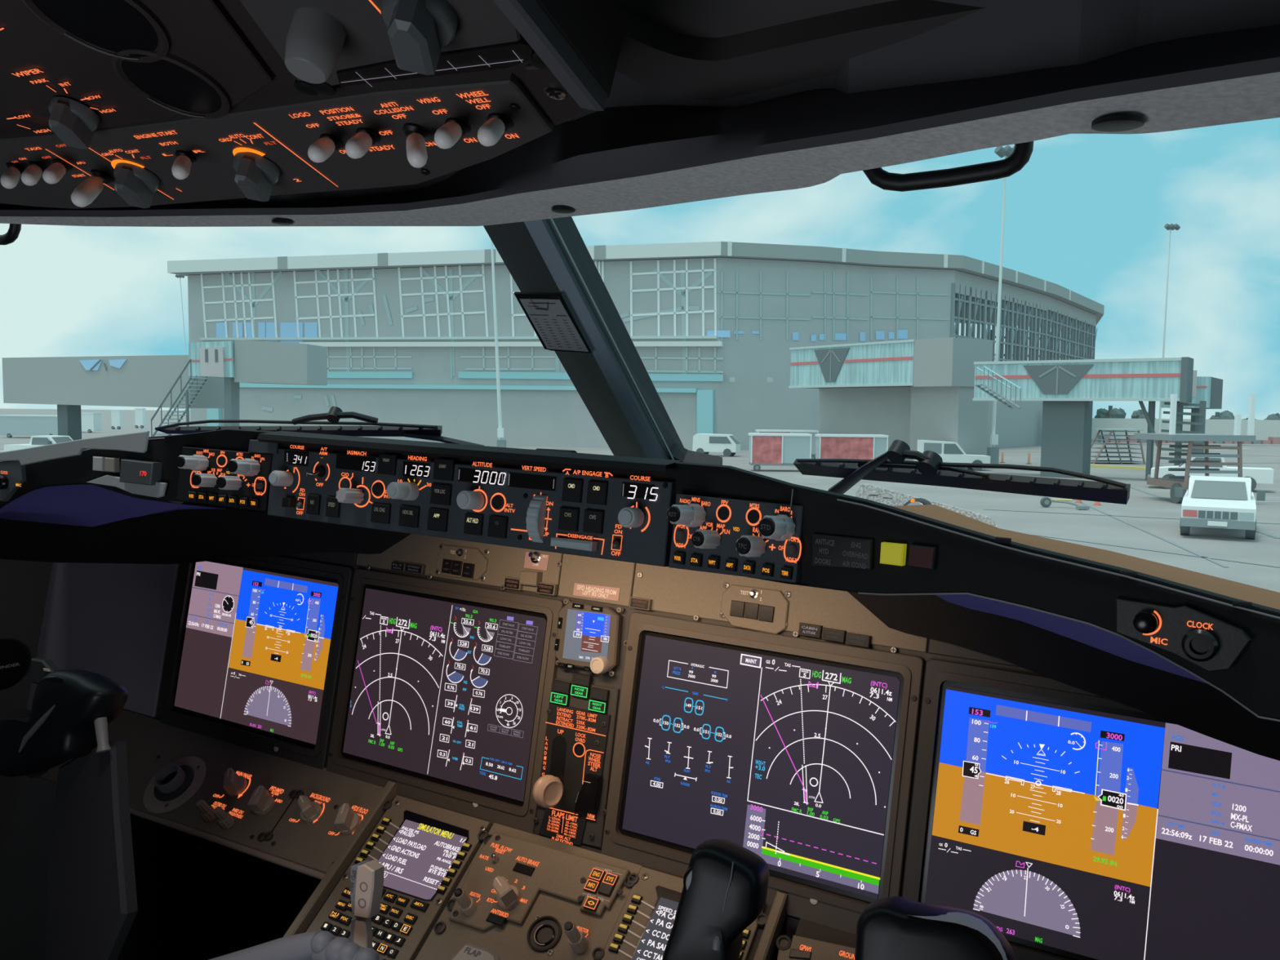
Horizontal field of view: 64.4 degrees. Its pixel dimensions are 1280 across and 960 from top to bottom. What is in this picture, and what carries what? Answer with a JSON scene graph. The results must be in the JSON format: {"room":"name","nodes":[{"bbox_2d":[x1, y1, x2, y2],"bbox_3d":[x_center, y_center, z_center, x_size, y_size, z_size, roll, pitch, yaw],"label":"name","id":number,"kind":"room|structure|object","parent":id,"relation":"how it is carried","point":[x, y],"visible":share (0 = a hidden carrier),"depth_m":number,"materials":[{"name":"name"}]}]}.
{"room":"control cabin","nodes":[
{"label":"control cabin","id":0,"kind":"room"},
{"bbox_2d":[0,559,56,959],"bbox_3d":[-1.722,0.758,0.870,0.120,1.478,2.464,3,5,33],"label":"wall","id":1,"kind":"structure","parent":0,"point":[27,804],"depth_m":1.77,"materials":[{"name":"black plastic"}]},
{"bbox_2d":[0,640,28,689],"bbox_3d":[-1.079,0.313,1.716,0.010,0.084,0.084,4,5,39],"label":"dial","id":2,"kind":"object","parent":1,"relation":"attached to","point":[14,659],"visible":1,"depth_m":1.73,"materials":[{"name":"black"}]},
{"bbox_2d":[116,813,321,959],"bbox_3d":[-0.014,0.786,1.401,3.945,1.502,0.029,3,4,29],"label":"footwell","id":3,"kind":"structure","parent":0,"point":[198,898],"depth_m":1.82,"materials":[{"name":"black"}]},
{"bbox_2d":[666,434,722,465],"bbox_3d":[0.059,-0.017,1.334,0.098,0.089,0.120,1,4,0],"label":"trim","id":4,"kind":"structure","parent":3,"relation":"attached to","point":[678,452],"depth_m":1.29,"materials":[{"name":"black"}]},
{"bbox_3d":[0.425,-0.066,0.807,1.154,0.462,1.076,1,4,0],"label":"window","id":5,"kind":"structure","parent":3,"relation":"in","visible":0},
{"bbox_2d":[483,216,684,459],"bbox_3d":[-0.051,-0.133,1.211,0.096,0.396,0.453,3,4,29],"label":"window frame","id":6,"kind":"structure","parent":5,"relation":"attached to","point":[533,253],"depth_m":1.15,"materials":[{"name":"black metal"}]},
{"bbox_2d":[513,291,592,353],"bbox_3d":[-0.094,-0.172,1.114,0.061,0.064,0.066,3,4,28],"label":"card","id":7,"kind":"object","parent":6,"relation":"attached to","point":[549,314],"visible":1,"depth_m":1.11,"materials":[{"name":"black"}]},
{"bbox_2d":[528,302,582,348],"bbox_3d":[-0.095,-0.169,1.114,0.047,0.047,0.049,2,4,26],"label":"print","id":8,"kind":"object","parent":7,"relation":"attached to","point":[555,325],"depth_m":1.11,"materials":[{"name":"grey"}]},
{"bbox_2d":[549,218,674,459],"bbox_3d":[-0.014,-0.127,1.181,0.003,0.345,0.371,3,4,29],"label":"trim","id":9,"kind":"structure","parent":6,"relation":"attached to","point":[551,220],"depth_m":1.14,"materials":[{"name":"silver metal"}]},
{"bbox_2d":[793,440,1130,504],"bbox_3d":[0.304,-0.006,1.048,0.070,0.069,0.380,-3,5,-39],"label":"windscreen wiper","id":10,"kind":"object","parent":5,"relation":"attached to","point":[930,469],"visible":1,"depth_m":1.03,"materials":[{"name":"black metal"}]},
{"bbox_3d":[-0.673,-0.170,1.359,1.227,0.460,0.658,1,4,0],"label":"window","id":11,"kind":"structure","parent":3,"relation":"in","visible":0},
{"bbox_2d":[155,406,484,445],"bbox_3d":[-0.470,-0.073,1.437,0.511,0.062,0.063,1,4,11],"label":"windscreen wiper","id":12,"kind":"object","parent":11,"relation":"attached to","point":[433,433],"visible":0.97,"depth_m":1.43,"materials":[{"name":"black metal"}]},
{"bbox_2d":[0,24,1279,226],"bbox_3d":[-0.180,-0.283,0.777,1.360,0.192,0.325,2,4,25],"label":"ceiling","id":13,"kind":"structure","parent":0,"point":[613,143],"depth_m":0.63,"materials":[{"name":"grey plastic"}]},
{"bbox_2d":[0,223,21,244],"bbox_3d":[-0.679,-0.262,1.065,0.103,0.033,0.011,3,4,29],"label":"handle","id":14,"kind":"object","parent":13,"relation":"attached to","point":[12,234],"visible":0.77,"depth_m":1.04,"materials":[{"name":"plastic"}]},
{"bbox_2d":[611,0,985,100],"bbox_3d":[0.151,-0.288,0.510,0.478,0.110,0.233,4,5,40],"label":"trim","id":15,"kind":"structure","parent":13,"relation":"attached to","point":[704,50],"depth_m":0.63,"materials":[{"name":"grey plastic"}]},
{"bbox_2d":[1091,114,1144,131],"bbox_3d":[0.228,-0.170,0.486,0.023,0.004,0.023,1,4,0],"label":"trim","id":16,"kind":"structure","parent":13,"relation":"attached to","point":[1122,122],"depth_m":0.48,"materials":[{"name":"black"}]},
{"bbox_3d":[-0.730,-0.432,-0.113,4.306,0.234,3.495,1,4,0],"label":"ceiling","id":17,"kind":"structure","parent":0,"visible":0},
{"bbox_2d":[0,0,625,208],"bbox_3d":[-0.476,-0.331,0.517,0.824,0.300,0.633,3,4,29],"label":"panel","id":18,"kind":"object","parent":17,"relation":"attached to","point":[142,104],"visible":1,"depth_m":0.60,"materials":[{"name":"grey plastic"}]},
{"bbox_2d":[0,0,1279,210],"bbox_3d":[-0.174,-0.319,0.775,1.317,0.263,0.244,2,4,25],"label":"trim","id":19,"kind":"structure","parent":17,"relation":"attached to","point":[1004,37],"depth_m":0.54,"materials":[{"name":"grey plastic"}]},
{"bbox_2d":[862,141,1033,191],"bbox_3d":[0.178,-0.190,0.600,0.102,0.035,0.011,3,4,28],"label":"handle","id":20,"kind":"object","parent":19,"relation":"attached to","point":[1020,156],"visible":0.77,"depth_m":0.59,"materials":[{"name":"black plastic"}]},
{"bbox_3d":[0.413,0.941,-0.291,1.018,1.492,2.278,1,4,0],"label":"wall","id":21,"kind":"structure","parent":0,"visible":0},
{"bbox_2d":[0,431,149,465],"bbox_3d":[-0.681,-0.037,1.200,0.278,0.045,0.004,2,4,23],"label":"trim cover","id":22,"kind":"structure","parent":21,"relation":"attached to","point":[134,442],"depth_m":1.19,"materials":[{"name":"grey"}]},
{"bbox_2d":[86,475,167,497],"bbox_3d":[-0.587,0.007,1.161,0.128,0.023,0.003,2,4,24],"label":"trim cover","id":23,"kind":"structure","parent":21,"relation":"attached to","point":[158,490],"depth_m":1.15,"materials":[{"name":"grey"}]},
{"bbox_2d":[26,533,1073,959],"bbox_3d":[-0.063,0.265,1.261,2.282,0.517,0.102,3,4,29],"label":"panel","id":24,"kind":"object","parent":21,"relation":"attached to","point":[114,621],"visible":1,"depth_m":1.32,"materials":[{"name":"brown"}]},
{"bbox_2d":[35,709,383,879],"bbox_3d":[-0.688,0.434,1.505,0.737,0.115,0.124,3,4,29],"label":"control panel","id":25,"kind":"object","parent":24,"relation":"attached to","point":[296,816],"visible":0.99,"depth_m":1.41,"materials":[{"name":"paint"}]},
{"bbox_2d":[142,755,206,813],"bbox_3d":[-0.678,0.443,1.481,0.092,0.059,0.081,1,4,0],"label":"outlet","id":26,"kind":"object","parent":25,"relation":"attached to","point":[178,781],"visible":1,"depth_m":1.47,"materials":[{"name":"black"}]},
{"bbox_2d":[153,764,194,801],"bbox_3d":[-0.678,0.441,1.479,0.058,0.038,0.051,1,4,0],"label":"socket","id":27,"kind":"object","parent":26,"relation":"attached to","point":[173,783],"depth_m":1.47,"materials":[{"name":"grey"}]},
{"bbox_2d":[160,555,354,769],"bbox_3d":[-0.582,0.259,1.525,0.361,0.305,0.058,3,4,29],"label":"display unit","id":28,"kind":"object","parent":24,"relation":"attached to","point":[262,643],"visible":0.99,"depth_m":1.51,"materials":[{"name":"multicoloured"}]},
{"bbox_2d":[404,563,426,574],"bbox_3d":[-0.308,0.122,1.395,0.030,0.014,0.009,3,4,29],"label":"light","id":29,"kind":"object","parent":24,"relation":"attached to","point":[410,568],"depth_m":1.39,"materials":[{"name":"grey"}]},
{"bbox_2d":[326,568,564,833],"bbox_3d":[-0.268,0.286,1.355,0.361,0.305,0.058,3,4,29],"label":"display unit","id":30,"kind":"object","parent":24,"relation":"attached to","point":[451,685],"visible":1,"depth_m":1.35,"materials":[{"name":"grey glass"}]},
{"bbox_2d":[503,577,523,590],"bbox_3d":[-0.164,0.135,1.317,0.026,0.016,0.009,3,4,29],"label":"light","id":31,"kind":"object","parent":24,"relation":"attached to","point":[509,583],"depth_m":1.31,"materials":[{"name":"paint"}]},
{"bbox_2d":[283,780,788,959],"bbox_3d":[-0.161,0.604,1.130,0.581,0.362,0.403,3,4,29],"label":"console","id":32,"kind":"object","parent":24,"relation":"attached to","point":[446,938],"depth_m":1.17,"materials":[{"name":"black metal"}]},
{"bbox_2d":[208,930,382,959],"bbox_3d":[-0.315,0.440,0.907,0.202,0.088,0.039,2,4,22],"label":"lever","id":33,"kind":"object","parent":32,"relation":"attached to","point":[322,945],"visible":1,"depth_m":0.89,"materials":[{"name":"grey"}]},
{"bbox_2d":[348,859,384,948],"bbox_3d":[-0.257,0.404,0.953,0.030,0.096,0.030,2,4,23],"label":"lever","id":34,"kind":"object","parent":32,"relation":"attached to","point":[366,877],"visible":0.98,"depth_m":0.94,"materials":[{"name":"beige"}]},
{"bbox_2d":[306,795,490,959],"bbox_3d":[-0.305,0.513,1.241,0.172,0.168,0.210,3,4,29],"label":"display unit","id":35,"kind":"object","parent":32,"relation":"attached to","point":[424,850],"visible":0.77,"depth_m":1.25,"materials":[{"name":"paint"}]},
{"bbox_2d":[451,943,499,959],"bbox_3d":[-0.160,0.498,1.000,0.063,0.063,0.055,2,4,20],"label":"lever","id":36,"kind":"object","parent":32,"relation":"attached to","point":[468,952],"visible":1,"depth_m":1.00,"materials":[{"name":"beige"}]},
{"bbox_2d":[448,831,631,937],"bbox_3d":[-0.122,0.482,1.178,0.204,0.076,0.109,3,4,28],"label":"panel","id":37,"kind":"object","parent":32,"relation":"on","point":[503,883],"visible":1,"depth_m":1.19,"materials":[{"name":"paint"}]},
{"bbox_2d":[485,912,506,927],"bbox_3d":[-0.166,0.506,1.169,0.023,0.009,0.010,3,4,29],"label":"light","id":38,"kind":"object","parent":37,"relation":"attached to","point":[492,919],"depth_m":1.17,"materials":[{"name":"black"}]},
{"bbox_2d":[512,862,535,876],"bbox_3d":[-0.138,0.464,1.211,0.027,0.010,0.010,3,4,29],"label":"light","id":39,"kind":"object","parent":37,"relation":"on","point":[519,868],"depth_m":1.21,"materials":[{"name":"black"}]},
{"bbox_2d":[526,915,561,951],"bbox_3d":[-0.108,0.512,1.146,0.040,0.029,0.036,1,4,0],"label":"outlet","id":40,"kind":"object","parent":32,"relation":"attached to","point":[544,933],"visible":1,"depth_m":1.15,"materials":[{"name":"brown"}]},
{"bbox_2d":[600,866,768,959],"bbox_3d":[0.022,0.541,1.063,0.172,0.168,0.210,3,4,29],"label":"display unit","id":41,"kind":"object","parent":32,"relation":"attached to","point":[642,931],"visible":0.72,"depth_m":1.12,"materials":[{"name":"paint"}]},
{"bbox_2d":[536,582,558,595],"bbox_3d":[-0.118,0.138,1.292,0.028,0.016,0.009,3,4,29],"label":"light","id":42,"kind":"object","parent":24,"relation":"attached to","point":[543,588],"depth_m":1.29,"materials":[{"name":"paint"}]},
{"bbox_2d":[532,672,619,848],"bbox_3d":[-0.092,0.342,1.224,0.107,0.202,0.092,3,4,28],"label":"panel","id":43,"kind":"object","parent":24,"relation":"attached to","point":[571,793],"visible":1,"depth_m":1.24,"materials":[{"name":"grey metal"}]},
{"bbox_2d":[550,691,570,706],"bbox_3d":[-0.099,0.272,1.263,0.025,0.015,0.009,3,4,29],"label":"light","id":44,"kind":"object","parent":43,"relation":"on","point":[557,698],"depth_m":1.26,"materials":[{"name":"green"}]},
{"bbox_2d":[551,680,572,693],"bbox_3d":[-0.098,0.258,1.264,0.025,0.015,0.008,3,4,29],"label":"light","id":45,"kind":"object","parent":43,"relation":"on","point":[559,686],"depth_m":1.26,"materials":[{"name":"black"}]},
{"bbox_2d":[570,684,591,698],"bbox_3d":[-0.073,0.260,1.251,0.025,0.015,0.009,3,4,29],"label":"light","id":46,"kind":"object","parent":43,"relation":"on","point":[577,691],"depth_m":1.25,"materials":[{"name":"green"}]},
{"bbox_2d":[572,672,591,686],"bbox_3d":[-0.072,0.246,1.252,0.025,0.015,0.008,3,4,29],"label":"light","id":47,"kind":"object","parent":43,"relation":"on","point":[578,679],"depth_m":1.25,"materials":[{"name":"black"}]},
{"bbox_2d":[588,698,608,713],"bbox_3d":[-0.051,0.275,1.237,0.024,0.015,0.009,3,4,29],"label":"light","id":48,"kind":"object","parent":43,"relation":"on","point":[595,705],"depth_m":1.23,"materials":[{"name":"green"}]},
{"bbox_2d":[589,687,609,701],"bbox_3d":[-0.049,0.261,1.238,0.024,0.015,0.008,3,4,29],"label":"light","id":49,"kind":"object","parent":43,"relation":"on","point":[596,694],"depth_m":1.24,"materials":[{"name":"black"}]},
{"bbox_2d":[554,599,622,676],"bbox_3d":[-0.067,0.194,1.250,0.089,0.086,0.034,3,4,30],"label":"display","id":50,"kind":"object","parent":24,"relation":"attached to","point":[588,635],"visible":1,"depth_m":1.25,"materials":[{"name":"grey"}]},
{"bbox_2d":[0,428,1279,760],"bbox_3d":[-0.161,0.098,1.052,2.205,0.294,0.549,3,4,29],"label":"glareshield","id":51,"kind":"object","parent":24,"relation":"attached to","point":[1051,615],"visible":0.68,"depth_m":0.91,"materials":[{"name":"black plastic"}]},
{"bbox_2d":[0,460,26,501],"bbox_3d":[-0.783,0.000,1.246,0.074,0.052,0.014,2,4,23],"label":"panel","id":52,"kind":"object","parent":51,"relation":"attached to","point":[12,473],"visible":1,"depth_m":1.24,"materials":[{"name":"grey"}]},
{"bbox_2d":[104,457,119,472],"bbox_3d":[-0.608,-0.017,1.171,0.016,0.017,0.008,2,4,24],"label":"light","id":53,"kind":"object","parent":51,"relation":"attached to","point":[111,464],"visible":1,"depth_m":1.17,"materials":[{"name":"beige"}]},
{"bbox_2d":[119,458,162,485],"bbox_3d":[-0.564,-0.009,1.149,0.053,0.028,0.017,2,4,24],"label":"panel","id":54,"kind":"object","parent":51,"relation":"attached to","point":[131,471],"visible":1,"depth_m":1.14,"materials":[{"name":"grey"}]},
{"bbox_2d":[175,446,272,511],"bbox_3d":[-0.457,0.000,1.120,0.123,0.071,0.078,2,4,17],"label":"control panel","id":55,"kind":"object","parent":51,"relation":"attached to","point":[221,477],"visible":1,"depth_m":1.11,"materials":[{"name":"black plastic"}]},
{"bbox_2d":[248,440,278,453],"bbox_3d":[-0.408,-0.036,1.101,0.037,0.015,0.004,2,4,17],"label":"cover plate","id":56,"kind":"object","parent":51,"relation":"attached to","point":[255,446],"visible":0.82,"depth_m":1.10,"materials":[{"name":"grey"}]},
{"bbox_2d":[267,444,675,566],"bbox_3d":[-0.184,0.020,0.995,0.487,0.098,0.085,3,4,29],"label":"control panel","id":57,"kind":"object","parent":51,"relation":"attached to","point":[622,519],"visible":0.99,"depth_m":0.96,"materials":[{"name":"grey plastic"}]},
{"bbox_2d":[666,493,804,582],"bbox_3d":[0.079,0.048,0.829,0.129,0.067,0.076,4,5,40],"label":"control panel","id":58,"kind":"object","parent":51,"relation":"attached to","point":[757,540],"visible":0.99,"depth_m":0.82,"materials":[{"name":"grey plastic"}]},
{"bbox_2d":[811,533,874,569],"bbox_3d":[0.154,0.055,0.768,0.048,0.025,0.012,3,5,33],"label":"panel","id":59,"kind":"object","parent":51,"relation":"attached to","point":[827,551],"visible":1,"depth_m":0.76,"materials":[{"name":"black"}]},
{"bbox_2d":[880,542,906,565],"bbox_3d":[0.185,0.054,0.742,0.018,0.016,0.008,3,5,33],"label":"light","id":60,"kind":"object","parent":51,"relation":"attached to","point":[891,553],"visible":1,"depth_m":0.74,"materials":[{"name":"yellow"}]},
{"bbox_2d":[907,544,937,569],"bbox_3d":[0.203,0.056,0.731,0.020,0.017,0.008,3,5,33],"label":"warning light","id":61,"kind":"object","parent":51,"relation":"attached to","point":[922,557],"visible":1,"depth_m":0.73,"materials":[{"name":"black"}]},
{"bbox_2d":[1115,598,1251,671],"bbox_3d":[0.340,0.099,0.639,0.076,0.040,0.015,3,5,33],"label":"panel","id":62,"kind":"object","parent":51,"relation":"attached to","point":[1210,643],"visible":1,"depth_m":0.64,"materials":[{"name":"black plastic"}]},
{"bbox_2d":[1133,610,1158,633],"bbox_3d":[0.322,0.090,0.646,0.014,0.014,0.008,3,5,33],"label":"knob","id":63,"kind":"object","parent":62,"relation":"attached to","point":[1144,621],"depth_m":0.64,"materials":[{"name":"black"}]},
{"bbox_2d":[629,596,652,610],"bbox_3d":[0.001,0.149,1.227,0.027,0.015,0.009,3,4,29],"label":"light","id":64,"kind":"object","parent":24,"relation":"attached to","point":[636,603],"depth_m":1.22,"materials":[{"name":"paint"}]},
{"bbox_2d":[600,612,924,934],"bbox_3d":[0.126,0.320,1.141,0.361,0.305,0.058,3,4,29],"label":"display unit","id":65,"kind":"object","parent":24,"relation":"attached to","point":[798,753],"visible":0.98,"depth_m":1.13,"materials":[{"name":"grey glass"}]},
{"bbox_2d":[798,622,822,638],"bbox_3d":[0.189,0.166,1.125,0.025,0.015,0.009,3,4,29],"label":"light","id":66,"kind":"object","parent":24,"relation":"attached to","point":[806,630],"depth_m":1.12,"materials":[{"name":"grey"}]},
{"bbox_2d":[776,918,856,959],"bbox_3d":[0.357,0.589,0.881,0.564,0.218,0.253,3,4,29],"label":"control panel","id":67,"kind":"object","parent":24,"relation":"attached to","point":[811,940],"visible":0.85,"depth_m":1.06,"materials":[{"name":"paint"}]},
{"bbox_2d":[789,948,811,959],"bbox_3d":[0.166,0.491,1.052,0.022,0.008,0.008,2,4,22],"label":"light","id":68,"kind":"object","parent":67,"relation":"on","point":[794,953],"depth_m":1.05,"materials":[{"name":"black"}]},
{"bbox_2d":[821,627,846,642],"bbox_3d":[0.212,0.170,1.112,0.025,0.015,0.009,3,4,29],"label":"light","id":69,"kind":"object","parent":24,"relation":"attached to","point":[828,634],"depth_m":1.11,"materials":[{"name":"grey"}]},
{"bbox_2d":[845,632,871,648],"bbox_3d":[0.236,0.173,1.099,0.026,0.014,0.009,3,4,29],"label":"light","id":70,"kind":"object","parent":24,"relation":"attached to","point":[856,639],"depth_m":1.10,"materials":[{"name":"grey"}]},
{"bbox_2d":[902,658,1279,959],"bbox_3d":[0.437,0.347,0.972,0.361,0.305,0.059,3,4,29],"label":"display unit","id":71,"kind":"object","parent":24,"relation":"attached to","point":[1081,824],"visible":0.95,"depth_m":0.98,"materials":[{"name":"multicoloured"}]},
{"bbox_2d":[854,484,998,528],"bbox_3d":[0.260,0.032,0.921,0.151,0.050,0.024,4,5,43],"label":"air vent","id":72,"kind":"object","parent":21,"relation":"attached to","point":[880,495],"visible":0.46,"depth_m":0.94,"materials":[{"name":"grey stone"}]},
{"bbox_2d":[893,504,1279,609],"bbox_3d":[0.458,0.091,0.628,0.286,0.120,0.810,-2,5,-37],"label":"trim","id":73,"kind":"structure","parent":21,"relation":"attached to","point":[1244,592],"depth_m":0.74,"materials":[{"name":"brown plastic"}]},
{"bbox_3d":[-0.539,1.547,0.554,4.812,0.195,4.411,1,4,0],"label":"floor","id":74,"kind":"structure","parent":0,"visible":0},
{"bbox_2d":[0,657,137,959],"bbox_3d":[-0.595,0.363,1.060,0.240,0.334,0.066,3,5,34],"label":"yoke","id":75,"kind":"object","parent":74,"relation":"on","point":[92,908],"visible":1,"depth_m":1.03,"materials":[{"name":"black plastic"}]},
{"bbox_2d":[662,839,1017,959],"bbox_3d":[0.084,0.886,0.660,0.243,1.246,0.216,3,5,36],"label":"yoke","id":76,"kind":"object","parent":74,"relation":"on","point":[724,891],"visible":1,"depth_m":0.69,"materials":[{"name":"black plastic"}]},
{"label":"outside","id":77,"kind":"structure","parent":0,"visible":0},
{"bbox_2d":[0,408,1279,592],"bbox_3d":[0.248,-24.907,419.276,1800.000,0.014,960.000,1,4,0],"label":"ground","id":78,"kind":"structure","parent":77,"point":[1147,527],"depth_m":39.25,"materials":[{"name":"grey concrete"}]},
{"bbox_2d":[0,414,57,437],"bbox_3d":[-66.226,-5.875,111.486,6.617,2.481,2.490,1,4,0],"label":"trailer","id":79,"kind":"object","parent":78,"relation":"on","point":[11,425],"visible":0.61,"depth_m":110.29,"materials":[{"name":"grey"}]},
{"bbox_2d":[4,435,73,451],"bbox_3d":[-36.626,-1.913,63.264,5.160,1.694,2.400,1,4,12],"label":"pickup truck","id":80,"kind":"object","parent":78,"relation":"on","point":[35,441],"visible":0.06,"depth_m":62.55,"materials":[{"name":"white"}]},
{"bbox_2d":[80,413,102,432],"bbox_3d":[-73.426,-7.553,134.153,3.723,2.611,2.090,1,4,0],"label":"trailer","id":81,"kind":"object","parent":78,"relation":"on","point":[91,422],"visible":0.51,"depth_m":133.19,"materials":[{"name":"white"}]},
{"bbox_2d":[111,409,123,429],"bbox_3d":[-79.829,-9.211,155.176,1.364,2.940,1.090,1,4,0],"label":"cart","id":82,"kind":"object","parent":78,"relation":"on","point":[117,419],"visible":1,"depth_m":154.70,"materials":[{"name":"white"}]},
{"bbox_2d":[134,408,146,428],"bbox_3d":[-81.014,-10.017,164.816,1.353,3.216,1.090,1,4,0],"label":"cart","id":83,"kind":"object","parent":78,"relation":"on","point":[140,413],"visible":1,"depth_m":164.35,"materials":[{"name":"white"}]},
{"bbox_2d":[2,339,327,440],"bbox_3d":[-29.717,-4.642,62.339,24.090,7.413,4.999,2,4,24],"label":"bridge","id":84,"kind":"structure","parent":78,"relation":"on","point":[68,383],"depth_m":60.99,"materials":[{"name":"grey metal"}]},
{"bbox_2d":[151,359,208,436],"bbox_3d":[-25.742,-3.622,56.888,2.484,6.198,2.130,1,4,0],"label":"stairs","id":85,"kind":"structure","parent":78,"relation":"on","point":[186,393],"depth_m":55.90,"materials":[{"name":"silver metal"}]},
{"bbox_2d":[490,239,506,447],"bbox_3d":[-10.680,-10.236,76.294,1.173,17.074,0.850,1,4,0],"label":"mast","id":86,"kind":"object","parent":78,"relation":"on","point":[500,442],"visible":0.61,"depth_m":76.36,"materials":[{"name":"white"}]},
{"bbox_2d":[167,241,1104,450],"bbox_3d":[12.244,-14.425,131.076,125.800,19.800,76.479,1,4,0],"label":"terminal building","id":87,"kind":"structure","parent":78,"relation":"on","point":[408,337],"depth_m":100.66,"materials":[{"name":"grey concrete"}]},
{"bbox_2d":[692,433,740,457],"bbox_3d":[6.226,-2.852,82.656,3.949,1.802,2.729,1,4,0],"label":"van","id":88,"kind":"object","parent":78,"relation":"on","point":[705,443],"visible":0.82,"depth_m":81.88,"materials":[{"name":"white"}]},
{"bbox_2d":[748,432,812,471],"bbox_3d":[8.566,-1.711,62.492,3.684,2.304,1.700,1,4,0],"label":"cart","id":89,"kind":"object","parent":78,"relation":"on","point":[764,448],"visible":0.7,"depth_m":61.70,"materials":[{"name":"grey"}]},
{"bbox_2d":[751,435,782,464],"bbox_3d":[7.706,-1.805,61.695,1.864,1.684,0.060,1,4,0],"label":"curtain","id":90,"kind":"object","parent":89,"relation":"hanging from","point":[765,450],"depth_m":61.68,"materials":[{"name":"fabric"}]},
{"bbox_2d":[755,429,818,458],"bbox_3d":[11.046,-2.632,76.667,4.510,2.268,1.700,1,4,0],"label":"cart","id":91,"kind":"object","parent":78,"relation":"on","point":[813,433],"visible":0.25,"depth_m":75.85,"materials":[{"name":"grey"}]},
{"bbox_2d":[814,434,888,463],"bbox_3d":[13.524,-1.801,65.165,4.353,2.220,1.700,1,4,0],"label":"cart","id":92,"kind":"object","parent":78,"relation":"on","point":[863,446],"visible":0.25,"depth_m":64.36,"materials":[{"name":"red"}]},
{"bbox_2d":[820,437,873,459],"bbox_3d":[13.100,-1.891,64.367,3.402,1.600,0.060,1,4,0],"label":"curtain","id":93,"kind":"object","parent":92,"relation":"hanging from","point":[862,448],"depth_m":64.36,"materials":[{"name":"fabric"}]},
{"bbox_2d":[788,337,992,469],"bbox_3d":[17.315,-5.443,72.855,11.901,8.518,15.431,1,4,0],"label":"bridge","id":94,"kind":"structure","parent":78,"relation":"on","point":[908,391],"depth_m":69.29,"materials":[{"name":"silver metal"}]},
{"bbox_2d":[913,440,990,471],"bbox_3d":[20.100,-1.602,65.568,4.500,1.901,1.700,1,4,5],"label":"car","id":95,"kind":"object","parent":78,"relation":"on","point":[949,451],"visible":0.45,"depth_m":64.80,"materials":[{"name":"white"}]},
{"bbox_2d":[986,145,1014,463],"bbox_3d":[25.164,-11.948,70.419,1.949,21.988,0.878,1,4,0],"label":"mast","id":96,"kind":"object","parent":78,"relation":"on","point":[993,452],"visible":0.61,"depth_m":70.52,"materials":[{"name":"white"}]},
{"bbox_2d":[1040,497,1089,509],"bbox_3d":[16.520,0.896,39.359,1.823,0.400,0.768,4,5,43],"label":"bar","id":97,"kind":"object","parent":78,"relation":"on","point":[1046,502],"visible":1,"depth_m":39.59,"materials":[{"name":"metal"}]},
{"bbox_2d":[972,356,1222,480],"bbox_3d":[26.006,-3.405,57.602,13.898,6.794,9.483,1,4,0],"label":"bridge","id":98,"kind":"structure","parent":78,"relation":"on","point":[1068,389],"depth_m":57.47,"materials":[{"name":"silver metal"}]},
{"bbox_2d":[1094,405,1126,418],"bbox_3d":[76.268,-9.455,164.919,4.755,5.202,3.467,1,4,0],"label":"tree","id":99,"kind":"object","parent":78,"relation":"on","point":[1119,413],"visible":0.61,"depth_m":164.03,"materials":[{"name":"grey plant"}]},
{"bbox_2d":[1090,428,1145,464],"bbox_3d":[35.715,-2.543,76.634,3.904,2.640,2.200,1,4,0],"label":"stand","id":100,"kind":"object","parent":78,"relation":"on","point":[1104,446],"visible":0.88,"depth_m":75.71,"materials":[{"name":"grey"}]},
{"bbox_2d":[1157,223,1180,433],"bbox_3d":[66.505,-18.300,128.155,1.949,27.649,0.757,1,4,0],"label":"mast","id":101,"kind":"object","parent":78,"relation":"on","point":[1171,227],"visible":0.88,"depth_m":127.94,"materials":[{"name":"white"}]},
{"bbox_2d":[1091,417,1279,439],"bbox_3d":[83.272,-7.370,150.040,50.000,3.200,0.500,1,4,0],"label":"fence","id":102,"kind":"object","parent":78,"relation":"on","point":[1264,428],"visible":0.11,"depth_m":149.75,"materials":[{"name":"metal"}]},
{"bbox_2d":[1097,435,1279,444],"bbox_3d":[71.104,-5.067,128.404,26.100,0.900,1.000,1,4,0],"label":"perimeter fence","id":103,"kind":"object","parent":78,"relation":"on","point":[1271,440],"visible":0.45,"depth_m":127.94,"materials":[{"name":"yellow metal"}]},
{"bbox_2d":[1133,394,1256,503],"bbox_3d":[23.313,-1.333,42.917,3.400,4.500,3.200,1,4,0],"label":"scissor lift","id":104,"kind":"object","parent":78,"relation":"on","point":[1171,482],"visible":0.73,"depth_m":41.56,"materials":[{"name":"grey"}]},
{"bbox_2d":[1147,457,1274,491],"bbox_3d":[28.087,-0.382,50.222,5.360,1.694,2.400,3,4,28],"label":"pickup truck","id":105,"kind":"object","parent":78,"relation":"on","point":[1257,475],"visible":0.41,"depth_m":49.20,"materials":[{"name":"white"}]},
{"bbox_2d":[1174,475,1265,539],"bbox_3d":[18.156,0.766,31.881,2.400,1.694,5.360,3,4,30],"label":"car","id":106,"kind":"object","parent":78,"relation":"on","point":[1208,501],"visible":1,"depth_m":30.22,"materials":[{"name":"white metal"}]},
{"bbox_2d":[1198,510,1237,519],"bbox_3d":[16.881,1.026,29.690,1.000,0.220,0.010,3,4,30],"label":"grille","id":107,"kind":"object","parent":106,"relation":"attached to","point":[1202,514],"depth_m":29.69,"materials":[{"name":"silver metal"}]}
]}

